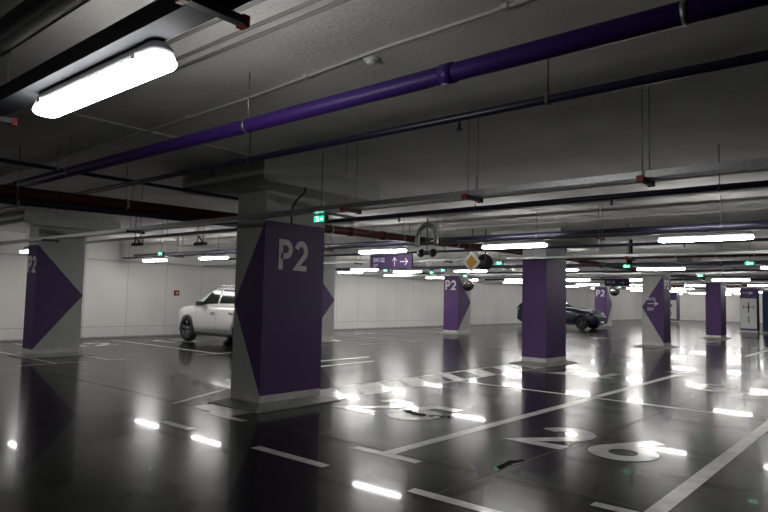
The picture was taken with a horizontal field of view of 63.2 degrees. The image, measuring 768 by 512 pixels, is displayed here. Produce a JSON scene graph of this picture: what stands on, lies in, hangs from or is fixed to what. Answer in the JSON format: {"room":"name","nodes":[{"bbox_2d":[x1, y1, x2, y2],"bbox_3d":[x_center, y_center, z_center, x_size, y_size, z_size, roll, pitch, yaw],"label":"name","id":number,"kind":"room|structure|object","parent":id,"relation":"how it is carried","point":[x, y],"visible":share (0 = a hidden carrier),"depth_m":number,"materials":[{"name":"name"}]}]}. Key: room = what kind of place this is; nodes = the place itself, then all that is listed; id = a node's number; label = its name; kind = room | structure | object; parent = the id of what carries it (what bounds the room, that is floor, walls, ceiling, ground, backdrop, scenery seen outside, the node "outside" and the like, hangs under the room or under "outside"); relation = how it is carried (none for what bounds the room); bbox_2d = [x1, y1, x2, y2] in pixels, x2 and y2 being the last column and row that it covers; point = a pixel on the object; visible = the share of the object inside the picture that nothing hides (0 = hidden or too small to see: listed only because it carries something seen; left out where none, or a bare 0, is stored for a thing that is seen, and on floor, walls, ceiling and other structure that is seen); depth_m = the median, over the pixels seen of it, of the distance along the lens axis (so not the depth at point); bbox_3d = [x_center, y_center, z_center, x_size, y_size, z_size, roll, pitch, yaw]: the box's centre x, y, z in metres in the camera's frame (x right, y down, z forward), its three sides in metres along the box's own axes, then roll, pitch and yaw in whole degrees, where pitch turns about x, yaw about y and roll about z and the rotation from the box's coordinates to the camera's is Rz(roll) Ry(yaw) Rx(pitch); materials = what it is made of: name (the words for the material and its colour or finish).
{"room":"parking garage","nodes":[
{"label":"parking garage","id":0,"kind":"room"},
{"bbox_2d":[0,230,641,339],"bbox_3d":[3.957,2.368,35.285,0.200,3.550,69.400,-2,-5,40],"label":"wall","id":1,"kind":"structure","parent":0,"point":[120,298],"depth_m":22.14,"materials":[{"name":"white paint"}]},
{"bbox_2d":[0,253,521,285],"bbox_3d":[-3.696,0.663,26.153,0.059,0.060,45.000,-2,-5,40],"label":"wall trim","id":2,"kind":"structure","parent":1,"relation":"attached to","point":[13,254],"depth_m":22.11,"materials":[{"name":"grey"}]},
{"bbox_2d":[0,319,641,341],"bbox_3d":[4.005,3.911,35.110,0.019,0.050,69.000,-2,-5,40],"label":"baseboard","id":3,"kind":"structure","parent":1,"relation":"attached to","point":[626,319],"depth_m":21.79,"materials":[{"name":"concrete"}]},
{"bbox_2d":[0,320,767,511],"bbox_3d":[14.959,3.668,25.782,28.800,0.207,69.000,-2,-5,40],"label":"floor","id":4,"kind":"structure","parent":0,"point":[423,420],"depth_m":7.20,"materials":[{"name":"concrete"}]},
{"bbox_2d":[0,211,120,358],"bbox_3d":[-7.608,0.708,14.442,1.730,3.150,2.100,-2,-5,40],"label":"concrete column","id":5,"kind":"structure","parent":4,"relation":"on","point":[55,270],"depth_m":14.14,"materials":[{"name":"purple paint"}]},
{"bbox_2d":[178,285,234,340],"bbox_3d":[-4.543,1.800,19.373,4.574,1.770,2.187,-2,-5,40],"label":"suv","id":6,"kind":"object","parent":4,"relation":"on","point":[213,315],"visible":0.38,"depth_m":18.84,"materials":[{"name":"white paint"}]},
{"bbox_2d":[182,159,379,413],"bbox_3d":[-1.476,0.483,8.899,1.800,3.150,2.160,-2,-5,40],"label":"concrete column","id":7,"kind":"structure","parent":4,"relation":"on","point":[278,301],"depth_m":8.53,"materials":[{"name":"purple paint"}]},
{"bbox_2d":[290,187,306,224],"bbox_3d":[-1.152,-0.655,8.354,0.085,0.426,0.723,3,-4,-25],"label":"cable","id":8,"kind":"object","parent":7,"relation":"attached to","point":[305,189],"visible":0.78,"depth_m":8.47,"materials":[{"name":"black plastic"}]},
{"bbox_2d":[321,246,359,342],"bbox_3d":[-2.245,1.256,20.779,1.800,3.150,2.160,-2,-5,40],"label":"concrete column","id":9,"kind":"structure","parent":4,"relation":"on","point":[329,269],"depth_m":20.77,"materials":[{"name":"purple paint"}]},
{"bbox_2d":[426,261,475,334],"bbox_3d":[3.211,1.817,27.273,1.930,3.150,2.040,-2,-5,40],"label":"concrete column","id":10,"kind":"structure","parent":4,"relation":"on","point":[457,301],"depth_m":26.90,"materials":[{"name":"purple paint"}]},
{"bbox_2d":[490,228,597,367],"bbox_3d":[3.926,1.031,15.229,1.800,3.150,2.160,-2,-5,40],"label":"concrete column","id":11,"kind":"structure","parent":4,"relation":"on","point":[543,280],"depth_m":14.84,"materials":[{"name":"purple paint"}]},
{"bbox_2d":[517,302,605,329],"bbox_3d":[10.118,3.306,35.755,4.874,1.628,2.168,-2,-5,40],"label":"car","id":12,"kind":"object","parent":4,"relation":"on","point":[583,318],"visible":0.53,"depth_m":34.22,"materials":[{"name":"blue paint"}]},
{"bbox_2d":[583,276,617,326],"bbox_3d":[14.091,2.923,40.060,1.980,3.150,1.910,-2,-5,40],"label":"concrete column","id":13,"kind":"structure","parent":4,"relation":"on","point":[603,298],"depth_m":39.71,"materials":[{"name":"purple paint"}]},
{"bbox_2d":[620,258,692,348],"bbox_3d":[9.575,1.610,21.926,1.900,3.150,1.860,-2,-5,40],"label":"concrete column","id":14,"kind":"structure","parent":4,"relation":"on","point":[656,304],"depth_m":21.60,"materials":[{"name":"purple paint"}]},
{"bbox_2d":[670,284,684,322],"bbox_3d":[23.888,3.917,51.540,1.980,3.150,1.960,-2,-5,40],"label":"concrete column","id":15,"kind":"structure","parent":4,"relation":"on","point":[674,296],"depth_m":51.09,"materials":[{"name":"purple paint"}]},
{"bbox_2d":[688,267,742,339],"bbox_3d":[15.022,2.157,28.231,1.800,3.150,2.060,-2,-5,40],"label":"concrete column","id":16,"kind":"structure","parent":4,"relation":"on","point":[715,293],"depth_m":27.86,"materials":[{"name":"purple paint"}]},
{"bbox_2d":[726,277,767,333],"bbox_3d":[20.193,2.692,34.444,2.000,3.150,1.660,-2,-5,40],"label":"concrete column","id":17,"kind":"structure","parent":4,"relation":"on","point":[749,297],"depth_m":34.17,"materials":[{"name":"purple paint"}]},
{"bbox_2d":[762,291,767,333],"bbox_3d":[21.648,3.127,34.284,1.400,2.330,0.500,-2,-5,40],"label":"wall","id":18,"kind":"structure","parent":4,"relation":"on","point":[764,293],"depth_m":34.47,"materials":[{"name":"paint"}]},
{"bbox_2d":[0,0,767,284],"bbox_3d":[15.038,0.330,26.005,28.800,0.200,69.000,-2,-5,40],"label":"ceiling","id":19,"kind":"structure","parent":0,"point":[599,134],"depth_m":5.74,"materials":[{"name":"concrete"}]},
{"bbox_2d":[20,230,27,252],"bbox_3d":[-9.063,-0.442,16.073,1.280,0.706,0.142,-2,-5,40],"label":"ceiling lamp","id":20,"kind":"object","parent":19,"relation":"hanging from","point":[24,250],"visible":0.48,"depth_m":16.27,"materials":[{"name":"grey plastic"}]},
{"bbox_2d":[0,0,89,57],"bbox_3d":[-5.612,-1.149,6.338,22.700,0.428,0.156,-2,-5,40],"label":"drain pipe","id":21,"kind":"object","parent":19,"relation":"hanging from","point":[28,18],"visible":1,"depth_m":2.90,"materials":[{"name":"black"}]},
{"bbox_2d":[0,150,91,178],"bbox_3d":[-5.357,-1.169,8.955,5.300,0.024,0.024,-2,-5,41],"label":"conduit","id":22,"kind":"object","parent":19,"relation":"attached to","point":[90,150],"visible":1,"depth_m":8.47,"materials":[{"name":"grey metal"}]},
{"bbox_2d":[0,142,236,227],"bbox_3d":[-3.143,-0.820,8.132,0.088,0.730,5.036,-2,-5,40],"label":"pipe","id":23,"kind":"object","parent":19,"relation":"hanging from","point":[16,201],"visible":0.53,"depth_m":7.61,"materials":[{"name":"metal"}]},
{"bbox_2d":[0,0,252,126],"bbox_3d":[-4.848,-1.060,5.922,23.000,0.625,0.290,-2,-5,40],"label":"cable tray","id":24,"kind":"object","parent":19,"relation":"hanging from","point":[159,20],"visible":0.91,"depth_m":2.70,"materials":[{"name":"grey paint"}]},
{"bbox_2d":[32,40,176,117],"bbox_3d":[-1.393,-0.838,3.027,1.280,0.120,0.142,-2,-5,40],"label":"ceiling lamp","id":25,"kind":"object","parent":24,"relation":"attached to","point":[150,60],"visible":1,"depth_m":2.86,"materials":[{"name":"grey plastic"}]},
{"bbox_2d":[131,217,143,245],"bbox_3d":[-4.996,-0.566,12.676,0.360,0.720,0.084,-2,-5,40],"label":"junction box","id":26,"kind":"object","parent":19,"relation":"hanging from","point":[134,243],"visible":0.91,"depth_m":12.62,"materials":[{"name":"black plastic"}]},
{"bbox_2d":[67,112,253,155],"bbox_3d":[-2.237,-1.255,6.564,0.047,0.028,2.301,-2,-5,40],"label":"conduit","id":27,"kind":"object","parent":19,"relation":"attached to","point":[71,113],"visible":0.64,"depth_m":6.30,"materials":[{"name":"grey metal"}]},
{"bbox_2d":[0,144,353,217],"bbox_3d":[-2.550,-0.995,8.389,0.060,0.320,6.700,-2,-5,40],"label":"pipe","id":28,"kind":"object","parent":19,"relation":"hanging from","point":[4,160],"visible":0.66,"depth_m":7.59,"materials":[{"name":"red metal"}]},
{"bbox_2d":[193,208,206,245],"bbox_3d":[-3.573,-0.565,12.187,0.360,0.720,0.084,-2,-5,40],"label":"junction box","id":29,"kind":"object","parent":19,"relation":"hanging from","point":[202,242],"visible":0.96,"depth_m":12.13,"materials":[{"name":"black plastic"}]},
{"bbox_2d":[166,0,265,44],"bbox_3d":[0.935,-1.479,2.084,9.200,0.026,0.026,-2,-5,41],"label":"conduit","id":30,"kind":"object","parent":19,"relation":"attached to","point":[255,2],"visible":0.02,"depth_m":3.79,"materials":[{"name":"grey metal"}]},
{"bbox_2d":[104,0,350,98],"bbox_3d":[1.123,-1.460,2.304,9.200,0.026,0.026,-2,-5,41],"label":"conduit","id":31,"kind":"object","parent":19,"relation":"attached to","point":[339,2],"visible":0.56,"depth_m":3.96,"materials":[{"name":"grey metal"}]},
{"bbox_2d":[175,0,320,61],"bbox_3d":[1.058,-1.467,2.228,9.200,0.026,0.026,-2,-5,41],"label":"conduit","id":32,"kind":"object","parent":19,"relation":"attached to","point":[310,2],"visible":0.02,"depth_m":3.82,"materials":[{"name":"grey metal"}]},
{"bbox_2d":[46,0,531,164],"bbox_3d":[-0.261,-1.354,4.378,12.006,0.029,0.088,-2,-5,42],"label":"conduit","id":33,"kind":"object","parent":19,"relation":"attached to","point":[504,7],"visible":0.95,"depth_m":4.40,"materials":[{"name":"grey metal"}]},
{"bbox_2d":[314,151,328,222],"bbox_3d":[-0.708,-0.789,7.104,0.200,0.815,0.058,-2,-5,40],"label":"exit light","id":34,"kind":"object","parent":19,"relation":"hanging from","point":[321,218],"visible":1,"depth_m":7.07,"materials":[{"name":"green plastic"}]},
{"bbox_2d":[351,267,377,270],"bbox_3d":[-0.704,0.170,22.325,1.280,0.706,0.142,-2,-5,40],"label":"ceiling lamp","id":35,"kind":"object","parent":19,"relation":"hanging from","point":[353,268],"visible":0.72,"depth_m":22.25,"materials":[{"name":"grey plastic"}]},
{"bbox_2d":[351,269,377,270],"bbox_3d":[-0.712,0.488,22.304,1.280,0.068,0.142,-2,-5,40],"label":"diffuser","id":36,"kind":"object","parent":35,"relation":"attached to","point":[351,269],"depth_m":22.23,"materials":[{"name":"grey"}]},
{"bbox_2d":[363,55,378,65],"bbox_3d":[-0.089,-1.346,4.317,0.109,0.045,0.109,-2,-5,40],"label":"smoke detector","id":37,"kind":"object","parent":19,"relation":"attached to","point":[371,60],"visible":0.99,"depth_m":4.29,"materials":[{"name":"white plastic"}]},
{"bbox_2d":[0,85,767,244],"bbox_3d":[-1.025,-0.815,7.164,28.600,0.770,0.280,-2,-5,40],"label":"cable tray","id":38,"kind":"object","parent":19,"relation":"hanging from","point":[645,177],"visible":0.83,"depth_m":5.54,"materials":[{"name":"metal"}]},
{"bbox_2d":[0,50,767,211],"bbox_3d":[-1.734,-1.040,6.339,28.600,0.463,0.068,-2,-5,40],"label":"pipe","id":39,"kind":"object","parent":19,"relation":"hanging from","point":[760,56],"visible":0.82,"depth_m":4.21,"materials":[{"name":"purple metal"}]},
{"bbox_2d":[0,164,767,288],"bbox_3d":[14.152,0.902,28.542,0.195,0.646,58.221,-2,-5,40],"label":"pipe","id":40,"kind":"object","parent":19,"relation":"hanging from","point":[7,191],"visible":0.71,"depth_m":8.43,"materials":[{"name":"metal"}]},
{"bbox_2d":[4,0,767,186],"bbox_3d":[-2.265,-1.097,5.717,28.600,0.458,0.116,-2,-5,40],"label":"pipe","id":41,"kind":"object","parent":19,"relation":"hanging from","point":[684,13],"visible":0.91,"depth_m":3.39,"materials":[{"name":"purple metal"}]},
{"bbox_2d":[370,223,412,268],"bbox_3d":[0.162,-0.215,14.064,1.220,0.995,0.049,-2,-5,40],"label":"direction sign","id":42,"kind":"object","parent":19,"relation":"hanging from","point":[399,260],"visible":0.98,"depth_m":14.01,"materials":[{"name":"purple"}]},
{"bbox_2d":[24,144,767,247],"bbox_3d":[0.454,-0.776,8.902,28.600,0.547,0.076,-2,-5,40],"label":"pipe","id":43,"kind":"object","parent":19,"relation":"hanging from","point":[764,183],"visible":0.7,"depth_m":7.66,"materials":[{"name":"grey metal"}]},
{"bbox_2d":[384,273,407,275],"bbox_3d":[0.524,0.531,27.306,1.280,0.706,0.142,-2,-5,40],"label":"ceiling lamp","id":44,"kind":"object","parent":19,"relation":"hanging from","point":[404,274],"visible":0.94,"depth_m":27.19,"materials":[{"name":"grey plastic"}]},
{"bbox_2d":[86,169,767,237],"bbox_3d":[-0.331,-0.869,11.688,23.600,0.028,0.028,-2,-5,40],"label":"conduit","id":45,"kind":"object","parent":19,"relation":"attached to","point":[760,170],"visible":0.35,"depth_m":9.25,"materials":[{"name":"grey metal"}]},
{"bbox_2d":[415,222,438,246],"bbox_3d":[0.816,-0.499,11.863,0.536,0.650,0.094,-2,-5,40],"label":"flexible hose","id":46,"kind":"object","parent":19,"relation":"hanging from","point":[431,226],"visible":0.99,"depth_m":11.85,"materials":[{"name":"metal"}]},
{"bbox_2d":[417,219,436,257],"bbox_3d":[0.881,-0.368,12.722,0.456,0.794,0.174,-2,-5,40],"label":"cluster","id":47,"kind":"object","parent":19,"relation":"hanging from","point":[421,252],"visible":1,"depth_m":12.70,"materials":[{"name":"black plastic"}]},
{"bbox_2d":[426,276,443,278],"bbox_3d":[2.475,0.693,29.053,1.280,0.706,0.142,-2,-5,40],"label":"ceiling lamp","id":48,"kind":"object","parent":19,"relation":"hanging from","point":[427,277],"visible":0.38,"depth_m":29.13,"materials":[{"name":"grey plastic"}]},
{"bbox_2d":[123,201,767,258],"bbox_3d":[2.397,-0.540,11.176,28.600,0.625,0.280,-2,-5,40],"label":"rail","id":49,"kind":"object","parent":19,"relation":"hanging from","point":[597,236],"visible":0.82,"depth_m":10.81,"materials":[{"name":"grey metal"}]},
{"bbox_2d":[143,257,166,261],"bbox_3d":[-7.072,0.109,19.241,1.280,0.120,0.142,-2,-5,40],"label":"ceiling lamp","id":50,"kind":"object","parent":49,"relation":"attached to","point":[160,258],"visible":1,"depth_m":19.16,"materials":[{"name":"grey plastic"}]},
{"bbox_2d":[143,259,166,261],"bbox_3d":[-7.073,0.135,19.239,1.280,0.068,0.142,-2,-5,40],"label":"diffuser","id":51,"kind":"object","parent":50,"relation":"attached to","point":[144,260],"depth_m":19.22,"materials":[{"name":"grey plastic"}]},
{"bbox_2d":[199,254,227,259],"bbox_3d":[-4.712,0.031,17.233,1.280,0.120,0.142,-2,-5,40],"label":"ceiling lamp","id":52,"kind":"object","parent":49,"relation":"attached to","point":[206,257],"visible":1,"depth_m":17.15,"materials":[{"name":"grey plastic"}]},
{"bbox_2d":[199,256,227,259],"bbox_3d":[-4.712,0.057,17.231,1.280,0.068,0.142,-2,-5,40],"label":"diffuser","id":53,"kind":"object","parent":52,"relation":"attached to","point":[200,257],"depth_m":17.18,"materials":[{"name":"grey plastic"}]},
{"bbox_2d":[359,246,405,253],"bbox_3d":[-0.044,-0.124,13.263,1.280,0.120,0.142,-2,-5,40],"label":"ceiling lamp","id":54,"kind":"object","parent":49,"relation":"attached to","point":[384,249],"visible":1,"depth_m":13.16,"materials":[{"name":"grey plastic"}]},
{"bbox_2d":[359,249,405,253],"bbox_3d":[-0.044,-0.098,13.261,1.280,0.068,0.142,-2,-5,40],"label":"diffuser","id":55,"kind":"object","parent":54,"relation":"attached to","point":[362,251],"depth_m":13.21,"materials":[{"name":"grey plastic"}]},
{"bbox_2d":[482,240,546,248],"bbox_3d":[2.332,-0.203,11.242,1.280,0.120,0.142,-2,-5,40],"label":"ceiling lamp","id":56,"kind":"object","parent":49,"relation":"attached to","point":[540,243],"visible":1,"depth_m":11.15,"materials":[{"name":"grey plastic"}]},
{"bbox_2d":[482,243,546,248],"bbox_3d":[2.332,-0.177,11.240,1.280,0.068,0.142,-2,-5,40],"label":"diffuser","id":57,"kind":"object","parent":56,"relation":"attached to","point":[486,245],"depth_m":11.20,"materials":[{"name":"grey"}]},
{"bbox_2d":[658,231,753,242],"bbox_3d":[4.723,-0.282,9.208,1.280,0.120,0.142,-2,-5,40],"label":"ceiling lamp","id":58,"kind":"object","parent":49,"relation":"attached to","point":[742,235],"visible":1,"depth_m":9.13,"materials":[{"name":"grey plastic"}]},
{"bbox_2d":[134,196,767,256],"bbox_3d":[2.624,-0.552,11.444,28.600,0.555,0.092,-2,-5,40],"label":"pipe","id":59,"kind":"object","parent":19,"relation":"hanging from","point":[761,222],"visible":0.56,"depth_m":11.04,"materials":[{"name":"grey metal"}]},
{"bbox_2d":[461,252,473,290],"bbox_3d":[2.908,0.533,21.591,0.440,1.359,0.127,1,-4,12],"label":"convex mirror","id":60,"kind":"object","parent":19,"relation":"hanging from","point":[467,284],"visible":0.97,"depth_m":21.52,"materials":[{"name":"silver glass"}]},
{"bbox_2d":[462,279,473,290],"bbox_3d":[2.892,0.991,21.536,0.409,0.407,0.078,1,-4,12],"label":"mirror glass","id":61,"kind":"object","parent":60,"relation":"attached to","point":[467,284],"depth_m":21.52,"materials":[{"name":"white"}]},
{"bbox_2d":[463,229,479,271],"bbox_3d":[2.044,-0.132,14.498,0.468,1.014,0.045,-2,-5,40],"label":"diamond sign","id":62,"kind":"object","parent":19,"relation":"hanging from","point":[471,261],"visible":0.97,"depth_m":14.46,"materials":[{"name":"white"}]},
{"bbox_2d":[185,207,767,245],"bbox_3d":[1.872,-0.646,14.269,23.600,0.028,0.028,-2,-5,40],"label":"conduit","id":63,"kind":"object","parent":19,"relation":"attached to","point":[767,207],"visible":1,"depth_m":12.45,"materials":[{"name":"grey metal"}]},
{"bbox_2d":[203,234,767,266],"bbox_3d":[4.371,-0.287,13.488,28.600,0.730,0.300,-2,-5,40],"label":"cable tray","id":64,"kind":"object","parent":19,"relation":"hanging from","point":[629,256],"visible":0.77,"depth_m":13.38,"materials":[{"name":"metal"}]},
{"bbox_2d":[478,229,492,269],"bbox_3d":[2.369,-0.145,14.610,0.379,0.960,0.124,1,-4,3],"label":"convex mirror","id":65,"kind":"object","parent":19,"relation":"hanging from","point":[486,262],"visible":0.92,"depth_m":14.55,"materials":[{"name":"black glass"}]},
{"bbox_2d":[212,227,767,260],"bbox_3d":[4.568,-0.380,13.723,28.600,0.505,0.072,-2,-5,40],"label":"pipe","id":66,"kind":"object","parent":19,"relation":"hanging from","point":[753,239],"visible":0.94,"depth_m":13.84,"materials":[{"name":"blue paint"}]},
{"bbox_2d":[495,249,503,264],"bbox_3d":[2.726,-0.202,14.715,0.200,0.815,0.058,-2,-5,40],"label":"exit light","id":67,"kind":"object","parent":19,"relation":"hanging from","point":[499,262],"visible":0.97,"depth_m":14.69,"materials":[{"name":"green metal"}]},
{"bbox_2d":[335,248,767,270],"bbox_3d":[7.741,-0.002,17.439,28.600,0.617,0.220,-2,-5,40],"label":"rail","id":68,"kind":"object","parent":19,"relation":"hanging from","point":[721,263],"visible":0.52,"depth_m":18.38,"materials":[{"name":"grey metal"}]},
{"bbox_2d":[338,270,361,272],"bbox_3d":[-1.367,0.637,25.156,1.280,0.120,0.142,-2,-5,40],"label":"ceiling lamp","id":69,"kind":"object","parent":68,"relation":"attached to","point":[341,271],"visible":0.85,"depth_m":25.09,"materials":[{"name":"grey plastic"}]},
{"bbox_2d":[394,269,420,272],"bbox_3d":[0.864,0.563,23.258,1.280,0.120,0.142,-2,-5,40],"label":"ceiling lamp","id":70,"kind":"object","parent":68,"relation":"attached to","point":[417,270],"visible":1,"depth_m":23.17,"materials":[{"name":"grey plastic"}]},
{"bbox_2d":[394,271,420,272],"bbox_3d":[0.864,0.589,23.256,1.280,0.068,0.142,-2,-5,40],"label":"diffuser","id":71,"kind":"object","parent":70,"relation":"attached to","point":[394,271],"depth_m":23.17,"materials":[{"name":"grey plastic"}]},
{"bbox_2d":[454,269,486,271],"bbox_3d":[2.974,0.493,21.464,1.280,0.120,0.142,-2,-5,40],"label":"ceiling lamp","id":72,"kind":"object","parent":68,"relation":"attached to","point":[456,270],"visible":0.81,"depth_m":21.46,"materials":[{"name":"grey plastic"}]},
{"bbox_2d":[454,270,486,271],"bbox_3d":[2.973,0.519,21.462,1.280,0.068,0.142,-2,-5,40],"label":"diffuser","id":73,"kind":"object","parent":72,"relation":"attached to","point":[455,270],"depth_m":21.42,"materials":[{"name":"grey"}]},
{"bbox_2d":[566,267,577,270],"bbox_3d":[5.410,0.412,19.392,1.280,0.120,0.142,-2,-5,40],"label":"ceiling lamp","id":74,"kind":"object","parent":68,"relation":"attached to","point":[567,268],"visible":0.46,"depth_m":19.04,"materials":[{"name":"grey plastic"}]},
{"bbox_2d":[637,266,684,269],"bbox_3d":[7.718,0.335,17.429,1.280,0.120,0.142,-2,-5,40],"label":"ceiling lamp","id":75,"kind":"object","parent":68,"relation":"attached to","point":[638,267],"visible":1,"depth_m":17.36,"materials":[{"name":"grey plastic"}]},
{"bbox_2d":[335,251,767,268],"bbox_3d":[8.617,0.014,18.468,28.600,0.471,0.082,-2,-5,40],"label":"pipe","id":76,"kind":"object","parent":19,"relation":"hanging from","point":[757,261],"visible":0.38,"depth_m":19.19,"materials":[{"name":"grey metal"}]},
{"bbox_2d":[347,248,767,260],"bbox_3d":[7.313,-0.094,20.644,23.600,0.028,0.028,-2,-5,40],"label":"conduit","id":77,"kind":"object","parent":19,"relation":"attached to","point":[752,248],"visible":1,"depth_m":20.20,"materials":[{"name":"grey metal"}]},
{"bbox_2d":[358,260,767,276],"bbox_3d":[9.715,0.251,19.750,28.600,0.722,0.240,-2,-5,40],"label":"cable tray","id":78,"kind":"object","parent":19,"relation":"hanging from","point":[723,272],"visible":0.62,"depth_m":21.34,"materials":[{"name":"metal"}]},
{"bbox_2d":[405,269,767,273],"bbox_3d":[11.921,0.342,22.340,28.600,0.456,0.092,-2,-5,40],"label":"pipe","id":79,"kind":"object","parent":19,"relation":"hanging from","point":[718,270],"visible":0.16,"depth_m":24.48,"materials":[{"name":"metal"}]},
{"bbox_2d":[424,272,767,278],"bbox_3d":[13.020,0.534,23.624,28.600,0.617,0.220,-2,-5,40],"label":"rail","id":80,"kind":"object","parent":19,"relation":"hanging from","point":[679,276],"visible":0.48,"depth_m":24.84,"materials":[{"name":"grey metal"}]},
{"bbox_2d":[505,278,521,280],"bbox_3d":[6.267,1.099,29.404,1.280,0.120,0.142,-2,-5,40],"label":"ceiling lamp","id":81,"kind":"object","parent":80,"relation":"attached to","point":[506,279],"visible":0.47,"depth_m":29.47,"materials":[{"name":"grey plastic"}]},
{"bbox_2d":[566,278,589,280],"bbox_3d":[8.476,1.026,27.526,1.280,0.120,0.142,-2,-5,40],"label":"ceiling lamp","id":82,"kind":"object","parent":80,"relation":"attached to","point":[567,279],"visible":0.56,"depth_m":27.41,"materials":[{"name":"grey plastic"}]},
{"bbox_2d":[566,279,589,280],"bbox_3d":[8.475,1.052,27.524,1.280,0.068,0.142,-2,-5,40],"label":"diffuser","id":83,"kind":"object","parent":82,"relation":"attached to","point":[566,279],"depth_m":27.41,"materials":[{"name":"grey plastic"}]},
{"bbox_2d":[712,277,749,280],"bbox_3d":[13.105,0.872,23.588,1.280,0.120,0.142,-2,-5,40],"label":"ceiling lamp","id":84,"kind":"object","parent":80,"relation":"attached to","point":[745,278],"visible":1,"depth_m":23.52,"materials":[{"name":"grey plastic"}]},
{"bbox_2d":[712,279,749,280],"bbox_3d":[13.105,0.898,23.586,1.280,0.068,0.142,-2,-5,40],"label":"diffuser","id":85,"kind":"object","parent":84,"relation":"attached to","point":[712,279],"depth_m":23.52,"materials":[{"name":"grey plastic"}]},
{"bbox_2d":[430,271,767,274],"bbox_3d":[13.347,0.452,24.012,28.600,0.386,0.072,-2,-5,40],"label":"pipe","id":86,"kind":"object","parent":19,"relation":"hanging from","point":[747,271],"visible":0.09,"depth_m":25.40,"materials":[{"name":"grey"}]},
{"bbox_2d":[609,268,619,295],"bbox_3d":[9.672,0.998,26.188,0.418,1.358,0.125,-1,-4,29],"label":"convex mirror","id":87,"kind":"object","parent":19,"relation":"hanging from","point":[614,290],"visible":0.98,"depth_m":26.12,"materials":[{"name":"silver glass"}]},
{"bbox_2d":[610,286,618,295],"bbox_3d":[9.649,1.466,26.134,0.389,0.387,0.074,-1,-4,29],"label":"mirror glass","id":88,"kind":"object","parent":87,"relation":"attached to","point":[614,290],"depth_m":26.12,"materials":[{"name":"white"}]},
{"bbox_2d":[605,270,629,285],"bbox_3d":[8.943,0.652,23.952,0.950,1.000,0.049,-2,-5,40],"label":"direction sign","id":89,"kind":"object","parent":19,"relation":"hanging from","point":[608,282],"visible":0.98,"depth_m":23.89,"materials":[{"name":"purple metal"}]},
{"bbox_2d":[473,268,767,282],"bbox_3d":[15.027,0.790,25.974,28.600,0.722,0.240,-2,-5,40],"label":"cable tray","id":90,"kind":"object","parent":19,"relation":"hanging from","point":[587,268],"visible":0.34,"depth_m":29.84,"materials":[{"name":"metal"}]},
{"bbox_2d":[485,278,767,280],"bbox_3d":[16.973,0.870,28.259,28.600,0.486,0.112,-2,-5,40],"label":"pipe","id":91,"kind":"object","parent":19,"relation":"hanging from","point":[594,279],"visible":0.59,"depth_m":30.40,"materials":[{"name":"metal"}]},
{"bbox_2d":[497,282,767,283],"bbox_3d":[17.943,1.033,29.393,28.600,0.617,0.220,-2,-5,40],"label":"rail","id":92,"kind":"object","parent":19,"relation":"hanging from","point":[497,282],"visible":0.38,"depth_m":31.01,"materials":[{"name":"grey metal"}]},
{"bbox_2d":[576,283,598,284],"bbox_3d":[11.360,1.580,34.832,1.280,0.120,0.142,-2,-5,40],"label":"ceiling lamp","id":93,"kind":"object","parent":92,"relation":"attached to","point":[577,283],"visible":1,"depth_m":34.78,"materials":[{"name":"grey plastic"}]},
{"bbox_2d":[566,234,767,260],"bbox_3d":[11.113,-0.325,12.152,16.600,0.517,0.134,-2,-5,40],"label":"pipe","id":94,"kind":"object","parent":19,"relation":"hanging from","point":[730,255],"visible":0.54,"depth_m":15.37,"materials":[{"name":"grey metal"}]},
{"bbox_2d":[626,239,634,263],"bbox_3d":[6.383,-0.103,16.155,0.180,0.650,0.200,-2,-5,40],"label":"valve assembly","id":95,"kind":"object","parent":94,"relation":"attached to","point":[629,261],"visible":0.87,"depth_m":16.11,"materials":[{"name":"black metal"}]},
{"bbox_2d":[566,284,767,286],"bbox_3d":[24.098,1.593,36.608,28.600,0.486,0.112,-2,-5,40],"label":"pipe","id":96,"kind":"object","parent":19,"relation":"hanging from","point":[566,284],"visible":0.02,"depth_m":40.31,"materials":[{"name":"red paint"}]},
{"bbox_2d":[579,286,767,287],"bbox_3d":[20.468,1.342,32.349,28.600,0.722,0.240,-2,-5,40],"label":"cable tray","id":97,"kind":"object","parent":19,"relation":"hanging from","point":[579,286],"visible":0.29,"depth_m":35.32,"materials":[{"name":"metal"}]},
{"bbox_2d":[619,284,767,290],"bbox_3d":[28.307,2.085,41.537,28.600,0.617,0.220,-2,-5,40],"label":"rail","id":98,"kind":"object","parent":19,"relation":"hanging from","point":[682,284],"visible":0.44,"depth_m":46.70,"materials":[{"name":"grey metal"}]},
{"bbox_2d":[633,281,767,281],"bbox_3d":[19.240,1.095,30.916,28.600,0.476,0.092,-2,-5,40],"label":"pipe","id":99,"kind":"object","parent":19,"relation":"hanging from","point":[633,281],"visible":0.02,"depth_m":32.88,"materials":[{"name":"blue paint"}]},
{"bbox_2d":[744,242,755,264],"bbox_3d":[7.478,-0.220,12.769,0.200,0.815,0.058,-2,-5,40],"label":"exit light","id":100,"kind":"object","parent":19,"relation":"hanging from","point":[749,262],"visible":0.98,"depth_m":12.74,"materials":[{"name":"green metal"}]},
{"bbox_2d":[680,289,762,322],"bbox_3d":[37.411,4.275,52.155,28.800,3.550,0.200,-2,-5,40],"label":"wall","id":101,"kind":"structure","parent":0,"point":[692,306],"depth_m":58.50,"materials":[{"name":"white paint"}]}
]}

